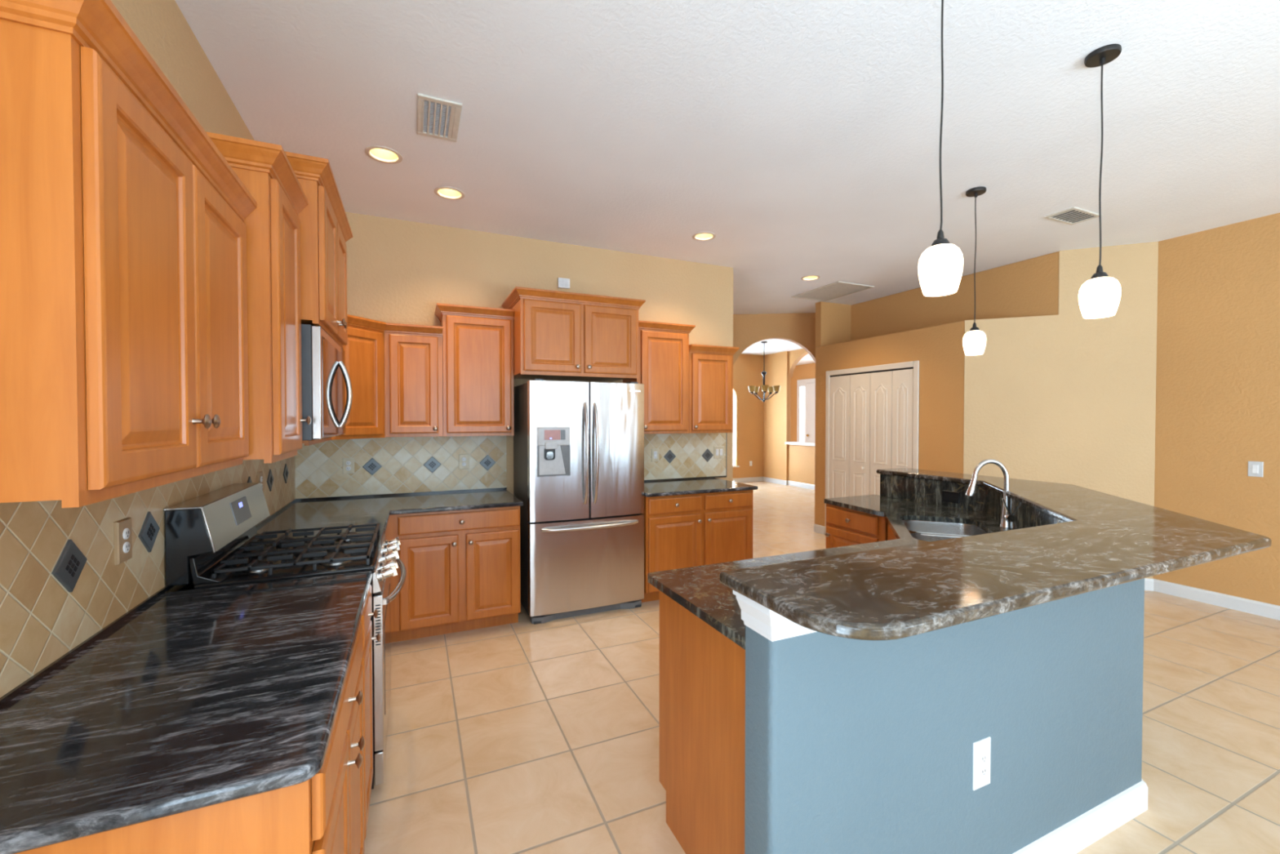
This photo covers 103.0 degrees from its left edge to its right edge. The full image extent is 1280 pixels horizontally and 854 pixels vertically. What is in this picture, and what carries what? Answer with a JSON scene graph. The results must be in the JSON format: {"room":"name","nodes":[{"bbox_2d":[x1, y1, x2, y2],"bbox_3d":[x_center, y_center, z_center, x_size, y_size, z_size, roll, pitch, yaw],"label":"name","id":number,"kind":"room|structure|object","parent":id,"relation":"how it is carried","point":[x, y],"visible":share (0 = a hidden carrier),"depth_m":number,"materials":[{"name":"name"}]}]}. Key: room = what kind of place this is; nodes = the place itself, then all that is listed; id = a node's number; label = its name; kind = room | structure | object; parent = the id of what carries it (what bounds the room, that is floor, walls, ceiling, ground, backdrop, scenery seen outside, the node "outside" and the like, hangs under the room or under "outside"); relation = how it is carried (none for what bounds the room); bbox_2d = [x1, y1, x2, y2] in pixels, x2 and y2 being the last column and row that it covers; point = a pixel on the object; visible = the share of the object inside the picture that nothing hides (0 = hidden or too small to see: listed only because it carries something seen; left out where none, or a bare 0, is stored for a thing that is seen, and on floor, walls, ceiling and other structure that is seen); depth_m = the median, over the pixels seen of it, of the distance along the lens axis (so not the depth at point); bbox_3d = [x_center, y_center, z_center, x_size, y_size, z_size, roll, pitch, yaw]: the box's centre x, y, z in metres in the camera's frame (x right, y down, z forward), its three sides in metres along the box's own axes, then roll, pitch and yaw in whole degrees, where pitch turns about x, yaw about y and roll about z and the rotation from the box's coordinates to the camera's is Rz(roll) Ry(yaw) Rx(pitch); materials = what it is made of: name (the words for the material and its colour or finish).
{"room":"kitchen","nodes":[
{"label":"kitchen","id":0,"kind":"room"},
{"bbox_2d":[110,0,254,592],"bbox_3d":[-0.840,-0.016,-0.210,0.120,3.048,8.700,0,1,-24],"label":"wall","id":1,"kind":"structure","parent":0,"point":[161,27],"depth_m":1.94,"materials":[{"name":"beige paint"}]},
{"bbox_2d":[0,0,257,507],"bbox_3d":[-1.130,-0.271,1.056,0.382,0.775,0.851,0,1,-24],"label":"upper cabinet","id":2,"kind":"object","parent":1,"relation":"attached to","point":[124,359],"visible":1,"depth_m":0.81,"materials":[{"name":"brown wood"}]},
{"bbox_2d":[0,456,296,707],"bbox_3d":[-1.810,0.330,2.142,0.017,0.456,3.360,0,1,-24],"label":"tile backsplash","id":3,"kind":"structure","parent":1,"relation":"attached to","point":[62,589],"depth_m":1.29,"materials":[{"name":"tile"}]},
{"bbox_2d":[113,517,132,565],"bbox_3d":[-1.514,0.334,1.495,0.015,0.124,0.078,0,1,-24],"label":"wall outlet","id":4,"kind":"object","parent":3,"relation":"attached to","point":[122,527],"visible":1,"depth_m":1.48,"materials":[{"name":"beige plastic"}]},
{"bbox_2d":[122,528,129,539],"bbox_3d":[-1.510,0.314,1.497,0.004,0.033,0.033,0,1,-24],"label":"receptacle","id":5,"kind":"object","parent":4,"relation":"attached to","point":[126,531],"depth_m":1.49,"materials":[{"name":"white plastic"}]},
{"bbox_2d":[123,541,129,552],"bbox_3d":[-1.510,0.354,1.497,0.004,0.033,0.033,0,1,-24],"label":"receptacle","id":6,"kind":"object","parent":4,"relation":"attached to","point":[126,544],"depth_m":1.49,"materials":[{"name":"white plastic"}]},
{"bbox_2d":[257,471,262,488],"bbox_3d":[-2.110,0.311,2.831,0.015,0.124,0.078,0,1,-24],"label":"wall outlet","id":7,"kind":"object","parent":3,"relation":"attached to","point":[260,474],"visible":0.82,"depth_m":2.82,"materials":[{"name":"beige plastic"}]},
{"bbox_2d":[205,131,311,462],"bbox_3d":[-1.341,-0.362,1.613,0.452,0.940,0.420,0,1,-24],"label":"upper cabinet","id":8,"kind":"object","parent":1,"relation":"attached to","point":[275,420],"visible":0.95,"depth_m":1.55,"materials":[{"name":"brown wood"}]},
{"bbox_2d":[302,436,331,445],"bbox_3d":[-1.933,-0.318,2.839,0.366,0.813,0.772,0,1,-24],"label":"upper cabinet","id":9,"kind":"object","parent":1,"relation":"attached to","point":[308,442],"visible":0.04,"depth_m":2.68,"materials":[{"name":"brown wood"}]},
{"bbox_2d":[284,151,352,349],"bbox_3d":[-1.550,-0.691,2.163,0.522,0.600,0.844,0,1,-24],"label":"upper cabinet","id":10,"kind":"object","parent":1,"relation":"attached to","point":[325,227],"visible":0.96,"depth_m":1.93,"materials":[{"name":"brown wood"}]},
{"bbox_2d":[301,324,352,440],"bbox_3d":[-1.544,-0.170,2.172,0.532,0.433,0.750,0,1,-24],"label":"microwave","id":11,"kind":"object","parent":10,"relation":"attached to","point":[325,375],"visible":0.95,"depth_m":1.95,"materials":[{"name":"metal"}]},
{"bbox_2d":[331,314,386,439],"bbox_3d":[-2.085,-0.328,3.511,0.636,0.813,0.638,0,1,-24],"label":"upper cabinet","id":12,"kind":"object","parent":1,"relation":"attached to","point":[364,352],"visible":0.3,"depth_m":3.47,"materials":[{"name":"brown wood"}]},
{"bbox_2d":[294,212,733,498],"bbox_3d":[-0.802,-0.089,4.503,3.786,3.048,0.120,0,1,-24],"label":"wall","id":13,"kind":"structure","parent":0,"point":[398,271],"depth_m":4.26,"materials":[{"name":"beige paint"}]},
{"bbox_2d":[294,435,506,500],"bbox_3d":[-1.809,0.299,3.984,1.499,0.460,0.017,0,1,-24],"label":"tile backsplash","id":14,"kind":"structure","parent":13,"relation":"attached to","point":[390,465],"depth_m":3.96,"materials":[{"name":"tile"}]},
{"bbox_2d":[342,457,354,474],"bbox_3d":[-2.183,0.291,3.811,0.078,0.120,0.011,0,1,-24],"label":"wall outlet","id":15,"kind":"object","parent":14,"relation":"attached to","point":[348,463],"visible":1,"depth_m":3.81,"materials":[{"name":"plastic"}]},
{"bbox_2d":[458,453,469,469],"bbox_3d":[-1.433,0.282,4.145,0.078,0.120,0.011,0,1,-24],"label":"wall outlet","id":16,"kind":"object","parent":14,"relation":"attached to","point":[464,459],"visible":1,"depth_m":4.14,"materials":[{"name":"plastic"}]},
{"bbox_2d":[384,322,443,437],"bbox_3d":[-1.699,-0.335,3.831,0.388,0.810,0.367,0,1,-24],"label":"upper cabinet","id":17,"kind":"object","parent":13,"relation":"attached to","point":[414,406],"visible":1,"depth_m":3.69,"materials":[{"name":"brown wood"}]},
{"bbox_2d":[435,302,515,436],"bbox_3d":[-1.282,-0.421,4.010,0.602,0.977,0.377,0,1,-24],"label":"upper cabinet","id":18,"kind":"object","parent":13,"relation":"attached to","point":[477,342],"visible":0.98,"depth_m":3.86,"materials":[{"name":"brown wood"}]},
{"bbox_2d":[557,277,569,288],"bbox_3d":[-0.667,-1.259,4.460,0.104,0.084,0.032,0,1,-24],"label":"door chime","id":19,"kind":"object","parent":13,"relation":"attached to","point":[562,282],"visible":1,"depth_m":4.45,"materials":[{"name":"white plastic"}]},
{"bbox_2d":[560,278,567,287],"bbox_3d":[-0.663,-1.258,4.446,0.076,0.068,0.002,0,1,-24],"label":"grille","id":20,"kind":"object","parent":19,"relation":"attached to","point":[563,281],"depth_m":4.45,"materials":[{"name":"white plastic"}]},
{"bbox_2d":[501,286,645,382],"bbox_3d":[-0.555,-0.709,4.179,1.032,0.627,0.652,0,1,-24],"label":"upper cabinet","id":21,"kind":"object","parent":13,"relation":"attached to","point":[559,335],"visible":0.99,"depth_m":3.90,"materials":[{"name":"brown wood"}]},
{"bbox_2d":[622,320,695,433],"bbox_3d":[0.154,-0.431,4.650,0.602,0.977,0.377,0,1,-24],"label":"upper cabinet","id":22,"kind":"object","parent":13,"relation":"attached to","point":[663,347],"visible":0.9,"depth_m":4.51,"materials":[{"name":"brown wood"}]},
{"bbox_2d":[644,432,727,481],"bbox_3d":[0.325,0.284,4.935,1.222,0.460,0.017,0,1,-24],"label":"tile backsplash","id":23,"kind":"structure","parent":13,"relation":"attached to","point":[681,455],"depth_m":4.98,"materials":[{"name":"tile"}]},
{"bbox_2d":[651,448,658,461],"bbox_3d":[0.146,0.266,4.849,0.080,0.124,0.010,0,1,-24],"label":"light switch","id":24,"kind":"object","parent":23,"relation":"attached to","point":[655,451],"visible":1,"depth_m":4.84,"materials":[{"name":"plastic"}]},
{"bbox_2d":[653,451,657,458],"bbox_3d":[0.147,0.266,4.847,0.034,0.068,0.003,0,1,-24],"label":"receptacle","id":25,"kind":"object","parent":24,"relation":"attached to","point":[655,452],"depth_m":4.85,"materials":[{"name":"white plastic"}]},
{"bbox_2d":[713,445,724,458],"bbox_3d":[0.799,0.255,5.140,0.120,0.124,0.010,0,1,-24],"label":"light switch","id":26,"kind":"object","parent":23,"relation":"attached to","point":[718,451],"visible":1,"depth_m":5.14,"materials":[{"name":"plastic"}]},
{"bbox_2d":[688,344,739,433],"bbox_3d":[0.629,-0.348,4.863,0.518,0.805,0.377,0,1,-24],"label":"upper cabinet","id":27,"kind":"object","parent":13,"relation":"attached to","point":[710,366],"visible":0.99,"depth_m":4.70,"materials":[{"name":"brown wood"}]},
{"bbox_2d":[174,0,1279,365],"bbox_3d":[2.599,-1.690,5.566,11.300,0.120,16.700,0,1,-24],"label":"ceiling","id":28,"kind":"structure","parent":0,"point":[802,135],"depth_m":2.58,"materials":[{"name":"paint"}]},
{"bbox_2d":[364,145,402,164],"bbox_3d":[-1.494,-1.633,2.970,0.196,0.103,0.196,0,1,-24],"label":"recessed light","id":29,"kind":"object","parent":28,"relation":"in","point":[380,153],"visible":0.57,"depth_m":3.02,"materials":[{"name":"beige"}]},
{"bbox_2d":[417,93,462,142],"bbox_3d":[-1.035,-1.579,2.616,0.200,0.010,0.364,0,1,-24],"label":"ceiling vent","id":30,"kind":"object","parent":28,"relation":"in","point":[437,117],"visible":1,"depth_m":2.59,"materials":[{"name":"metal"}]},
{"bbox_2d":[434,186,464,199],"bbox_3d":[-1.300,-1.641,3.475,0.196,0.103,0.196,0,1,-24],"label":"recessed light","id":31,"kind":"object","parent":28,"relation":"in","point":[447,193],"visible":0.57,"depth_m":3.53,"materials":[{"name":"beige"}]},
{"bbox_2d":[692,231,715,240],"bbox_3d":[0.540,-1.654,4.296,0.196,0.103,0.196,0,1,-24],"label":"recessed light","id":32,"kind":"object","parent":28,"relation":"in","point":[703,236],"visible":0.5,"depth_m":4.35,"materials":[{"name":"beige"}]},
{"bbox_2d":[748,341,780,402],"bbox_3d":[2.467,-1.097,10.193,0.625,1.210,0.607,0,1,-24],"label":"chandelier","id":33,"kind":"object","parent":28,"relation":"hanging from","point":[752,389],"visible":1,"depth_m":10.14,"materials":[{"name":"brown metal"}]},
{"bbox_2d":[800,275,819,280],"bbox_3d":[1.862,-1.673,5.561,0.196,0.103,0.196,0,1,-24],"label":"recessed light","id":34,"kind":"object","parent":28,"relation":"in","point":[810,277],"visible":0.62,"depth_m":5.61,"materials":[{"name":"beige"}]},
{"bbox_2d":[791,280,874,301],"bbox_3d":[2.313,-1.633,6.162,0.550,0.012,0.780,0,1,-24],"label":"ceiling vent","id":35,"kind":"object","parent":28,"relation":"in","point":[837,289],"visible":1,"depth_m":6.12,"materials":[{"name":"paint"}]},
{"bbox_2d":[917,0,963,297],"bbox_3d":[1.041,-1.017,1.757,0.137,1.107,0.137,0,1,2],"label":"pendant light","id":36,"kind":"object","parent":28,"relation":"hanging from","point":[940,265],"visible":1,"depth_m":1.73,"materials":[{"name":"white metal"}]},
{"bbox_2d":[962,186,986,355],"bbox_3d":[2.269,-1.043,3.447,0.137,1.107,0.137,0,1,2],"label":"pendant light","id":37,"kind":"object","parent":28,"relation":"hanging from","point":[974,341],"visible":1,"depth_m":3.42,"materials":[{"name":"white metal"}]},
{"bbox_2d":[1044,206,1102,225],"bbox_3d":[3.282,-1.599,3.863,0.370,0.010,0.194,0,1,-24],"label":"ceiling vent","id":38,"kind":"object","parent":28,"relation":"in","point":[1072,215],"visible":0.99,"depth_m":3.86,"materials":[{"name":"metal"}]},
{"bbox_2d":[1078,44,1121,319],"bbox_3d":[1.956,-1.023,2.160,0.137,1.107,0.137,0,1,2],"label":"pendant light","id":39,"kind":"object","parent":28,"relation":"hanging from","point":[1099,296],"visible":1,"depth_m":2.14,"materials":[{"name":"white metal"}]},
{"bbox_2d":[733,354,763,478],"bbox_3d":[0.765,-0.197,11.429,5.060,3.048,0.120,0,1,-24],"label":"wall","id":40,"kind":"structure","parent":0,"point":[748,368],"depth_m":12.18,"materials":[{"name":"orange paint"}]},
{"bbox_2d":[733,391,739,466],"bbox_3d":[1.603,-0.083,11.749,1.590,2.070,0.120,0,1,-24],"label":"window","id":41,"kind":"structure","parent":40,"relation":"in","point":[734,396],"depth_m":12.08,"materials":[{"name":"white"}]},
{"bbox_2d":[733,476,763,482],"bbox_3d":[0.738,1.276,11.365,4.940,0.104,0.016,0,1,-24],"label":"baseboard","id":42,"kind":"structure","parent":40,"relation":"attached to","point":[754,478],"depth_m":12.18,"materials":[{"name":"white paint"}]},
{"bbox_2d":[733,312,815,365],"bbox_3d":[1.183,-0.138,7.613,3.100,3.048,0.120,0,1,5],"label":"wall","id":43,"kind":"structure","parent":0,"point":[799,329],"depth_m":7.46,"materials":[{"name":"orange paint"}]},
{"bbox_2d":[763,348,814,484],"bbox_3d":[3.917,-0.183,10.485,0.170,3.048,4.170,0,1,-24],"label":"wall","id":44,"kind":"structure","parent":0,"point":[795,463],"depth_m":11.73,"materials":[{"name":"beige paint"}]},
{"bbox_2d":[763,476,814,489],"bbox_3d":[3.509,1.278,11.256,0.066,0.104,2.470,0,1,-24],"label":"baseboard","id":45,"kind":"structure","parent":44,"relation":"attached to","point":[765,478],"depth_m":11.55,"materials":[{"name":"white paint"}]},
{"bbox_2d":[784,441,814,446],"bbox_3d":[3.763,0.378,10.901,0.260,0.055,1.680,0,1,-24],"label":"trim","id":46,"kind":"structure","parent":44,"relation":"attached to","point":[786,442],"depth_m":11.15,"materials":[{"name":"white paint"}]},
{"bbox_2d":[791,363,815,441],"bbox_3d":[5.618,-0.212,12.354,0.120,3.048,6.600,0,1,-24],"label":"wall","id":47,"kind":"structure","parent":0,"point":[804,371],"depth_m":14.69,"materials":[{"name":"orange paint"}]},
{"bbox_2d":[796,377,815,442],"bbox_3d":[4.686,-0.026,14.142,0.130,2.620,0.980,0,1,-24],"label":"door","id":48,"kind":"structure","parent":47,"relation":"in","point":[806,390],"depth_m":14.25,"materials":[{"name":"white paint"}]},
{"bbox_2d":[364,480,1279,853],"bbox_3d":[2.599,1.468,5.615,11.300,0.100,16.700,0,1,-24],"label":"floor","id":49,"kind":"structure","parent":0,"point":[522,736],"depth_m":2.40,"materials":[{"name":"tile"}]},
{"bbox_2d":[15,620,364,853],"bbox_3d":[-1.006,1.046,1.155,0.672,0.883,0.807,0,1,-24],"label":"base cabinet","id":50,"kind":"object","parent":49,"relation":"on","point":[323,813],"visible":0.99,"depth_m":0.88,"materials":[{"name":"brown wood"}]},
{"bbox_2d":[0,570,372,853],"bbox_3d":[-1.093,0.586,1.304,0.642,0.030,1.231,0,1,-24],"label":"countertop","id":51,"kind":"structure","parent":50,"relation":"on","point":[199,698],"depth_m":1.02,"materials":[{"name":"black stone"}]},
{"bbox_2d":[163,482,406,789],"bbox_3d":[-1.438,0.871,2.241,0.749,1.199,0.748,0,1,-24],"label":"gas range","id":52,"kind":"object","parent":49,"relation":"on","point":[212,540],"visible":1,"depth_m":2.02,"materials":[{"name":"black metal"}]},
{"bbox_2d":[193,528,384,589],"bbox_3d":[-1.454,0.557,2.229,0.565,0.025,0.740,0,1,-24],"label":"cooktop","id":53,"kind":"object","parent":52,"relation":"in","point":[249,576],"depth_m":1.99,"materials":[{"name":"black metal"}]},
{"bbox_2d":[360,584,380,839],"bbox_3d":[-1.251,1.037,1.703,0.672,0.883,0.386,0,1,-24],"label":"base cabinet","id":54,"kind":"object","parent":49,"relation":"on","point":[366,660],"visible":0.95,"depth_m":1.80,"materials":[{"name":"brown wood"}]},
{"bbox_2d":[385,506,520,642],"bbox_3d":[-1.400,1.004,3.787,0.890,0.883,0.730,0,1,-24],"label":"base cabinet","id":55,"kind":"object","parent":49,"relation":"on","point":[463,566],"visible":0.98,"depth_m":3.50,"materials":[{"name":"brown wood"}]},
{"bbox_2d":[513,378,644,624],"bbox_3d":[-0.500,0.540,4.151,0.918,1.800,0.746,0,1,-24],"label":"refrigerator","id":56,"kind":"object","parent":49,"relation":"on","point":[579,446],"visible":0.98,"depth_m":3.86,"materials":[{"name":"metal"}]},
{"bbox_2d":[640,489,753,602],"bbox_3d":[0.397,0.992,4.586,1.043,0.883,0.732,0,1,-24],"label":"base cabinet","id":57,"kind":"object","parent":49,"relation":"on","point":[690,530],"visible":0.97,"depth_m":4.25,"materials":[{"name":"brown wood"}]},
{"bbox_2d":[644,477,758,497],"bbox_3d":[0.404,0.534,4.587,1.080,0.030,0.722,0,1,-24],"label":"countertop","id":58,"kind":"structure","parent":57,"relation":"on","point":[683,486],"depth_m":4.43,"materials":[{"name":"black stone"}]},
{"bbox_2d":[659,590,745,853],"bbox_3d":[0.807,1.033,1.956,1.347,0.883,0.684,0,1,-24],"label":"base cabinet","id":59,"kind":"object","parent":49,"relation":"on","point":[702,671],"visible":0.17,"depth_m":1.66,"materials":[{"name":"brown wood"}]},
{"bbox_2d":[825,503,930,548],"bbox_3d":[1.692,1.007,3.628,0.564,0.883,0.520,0,1,-24],"label":"base cabinet","id":60,"kind":"object","parent":49,"relation":"on","point":[845,526],"visible":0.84,"depth_m":3.52,"materials":[{"name":"brown wood"}]},
{"bbox_2d":[887,523,897,540],"bbox_3d":[1.688,1.021,2.755,0.599,0.883,1.654,0,1,21],"label":"base cabinet","id":61,"kind":"object","parent":49,"relation":"on","point":[891,535],"visible":0.02,"depth_m":3.12,"materials":[{"name":"brown wood"}]},
{"bbox_2d":[647,494,1012,649],"bbox_3d":[1.275,0.567,2.515,1.345,0.030,3.047,1,1,36],"label":"countertop","id":62,"kind":"structure","parent":61,"relation":"on","point":[699,589],"depth_m":2.13,"materials":[{"name":"black stone"}]},
{"bbox_2d":[902,520,986,541],"bbox_3d":[1.659,0.665,2.743,0.410,0.172,0.730,0,1,21],"label":"sink","id":63,"kind":"object","parent":62,"relation":"in","point":[926,531],"visible":0.12,"depth_m":3.04,"materials":[{"name":"metal"}]},
{"bbox_2d":[965,458,1011,528],"bbox_3d":[1.919,0.362,2.782,0.229,0.372,0.095,0,1,10],"label":"faucet","id":64,"kind":"object","parent":62,"relation":"on","point":[1006,517],"visible":0.95,"depth_m":2.78,"materials":[{"name":"metal"}]},
{"bbox_2d":[733,473,1147,853],"bbox_3d":[1.554,0.927,2.352,1.156,1.082,3.295,1,1,32],"label":"wall","id":65,"kind":"structure","parent":49,"relation":"on","point":[853,746],"depth_m":1.52,"materials":[{"name":"blue paint"}]},
{"bbox_2d":[942,489,959,503],"bbox_3d":[2.081,0.467,3.409,0.006,0.075,0.118,0,1,-24],"label":"wall outlet","id":66,"kind":"object","parent":65,"relation":"attached to","point":[947,495],"visible":1,"depth_m":3.40,"materials":[{"name":"black plastic"}]},
{"bbox_2d":[972,736,991,790],"bbox_3d":[1.053,1.035,1.565,0.078,0.145,0.010,0,1,-24],"label":"wall outlet","id":67,"kind":"object","parent":65,"relation":"attached to","point":[981,748],"visible":1,"depth_m":1.56,"materials":[{"name":"white plastic"}]},
{"bbox_2d":[979,751,987,777],"bbox_3d":[1.054,1.035,1.562,0.034,0.068,0.003,0,1,-24],"label":"receptacle","id":68,"kind":"object","parent":67,"relation":"attached to","point":[983,755],"depth_m":1.56,"materials":[{"name":"white plastic"}]},
{"bbox_2d":[719,467,1271,640],"bbox_3d":[1.636,0.370,2.291,1.405,0.032,3.552,1,1,32],"label":"bar","id":69,"kind":"object","parent":65,"relation":"on","point":[1104,540],"visible":0.98,"depth_m":1.35,"materials":[{"name":"black stone"}]},
{"bbox_3d":[-1.788,1.019,2.886,0.652,0.883,0.700,0,1,-24],"label":"base cabinet","id":70,"kind":"object","parent":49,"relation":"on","visible":0},
{"bbox_2d":[256,488,523,537],"bbox_3d":[-1.536,0.554,3.363,1.508,0.030,1.381,0,1,-24],"label":"countertop","id":71,"kind":"structure","parent":70,"relation":"on","point":[312,513],"depth_m":3.40,"materials":[{"name":"black stone"}]},
{"bbox_2d":[815,301,851,346],"bbox_3d":[2.598,-1.357,6.841,0.530,0.586,0.100,0,1,-24],"label":"wall","id":72,"kind":"structure","parent":0,"point":[833,320],"depth_m":6.77,"materials":[{"name":"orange paint"}]},
{"bbox_2d":[814,251,1058,526],"bbox_3d":[3.476,-0.107,5.650,1.150,3.048,3.025,0,1,-24],"label":"wall","id":73,"kind":"structure","parent":0,"point":[908,326],"depth_m":5.33,"materials":[{"name":"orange paint"}]},
{"bbox_2d":[813,524,825,534],"bbox_3d":[2.371,1.348,6.721,0.016,0.104,0.190,0,1,-24],"label":"baseboard","id":74,"kind":"structure","parent":73,"relation":"attached to","point":[820,529],"depth_m":6.71,"materials":[{"name":"white paint"}]},
{"bbox_2d":[825,360,919,533],"bbox_3d":[2.666,0.349,5.998,0.052,2.124,1.323,0,1,-24],"label":"door","id":75,"kind":"structure","parent":73,"relation":"in","point":[872,412],"depth_m":5.99,"materials":[{"name":"paint"}]},
{"bbox_2d":[963,241,1158,578],"bbox_3d":[3.830,-0.092,4.704,1.444,3.048,0.006,0,1,20],"label":"wall","id":76,"kind":"structure","parent":0,"point":[1067,397],"depth_m":4.64,"materials":[{"name":"beige paint"}]},
{"bbox_2d":[1144,577,1153,591],"bbox_3d":[3.826,1.380,4.717,1.444,0.104,0.016,0,1,20],"label":"baseboard","id":77,"kind":"structure","parent":76,"relation":"attached to","point":[1148,582],"depth_m":4.47,"materials":[{"name":"white paint"}]},
{"bbox_2d":[1152,213,1279,605],"bbox_3d":[5.871,-0.043,1.540,0.120,3.048,6.435,0,1,-24],"label":"wall","id":78,"kind":"structure","parent":0,"point":[1218,369],"depth_m":4.08,"materials":[{"name":"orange paint"}]},
{"bbox_2d":[1153,578,1279,620],"bbox_3d":[5.783,1.428,1.594,0.016,0.104,6.305,0,1,-24],"label":"baseboard","id":79,"kind":"structure","parent":78,"relation":"attached to","point":[1249,606],"depth_m":4.09,"materials":[{"name":"white paint"}]},
{"bbox_2d":[1248,461,1263,476],"bbox_3d":[4.741,0.324,3.922,0.010,0.118,0.078,0,1,-24],"label":"light switch","id":80,"kind":"object","parent":78,"relation":"attached to","point":[1255,468],"visible":1,"depth_m":3.92,"materials":[{"name":"white plastic"}]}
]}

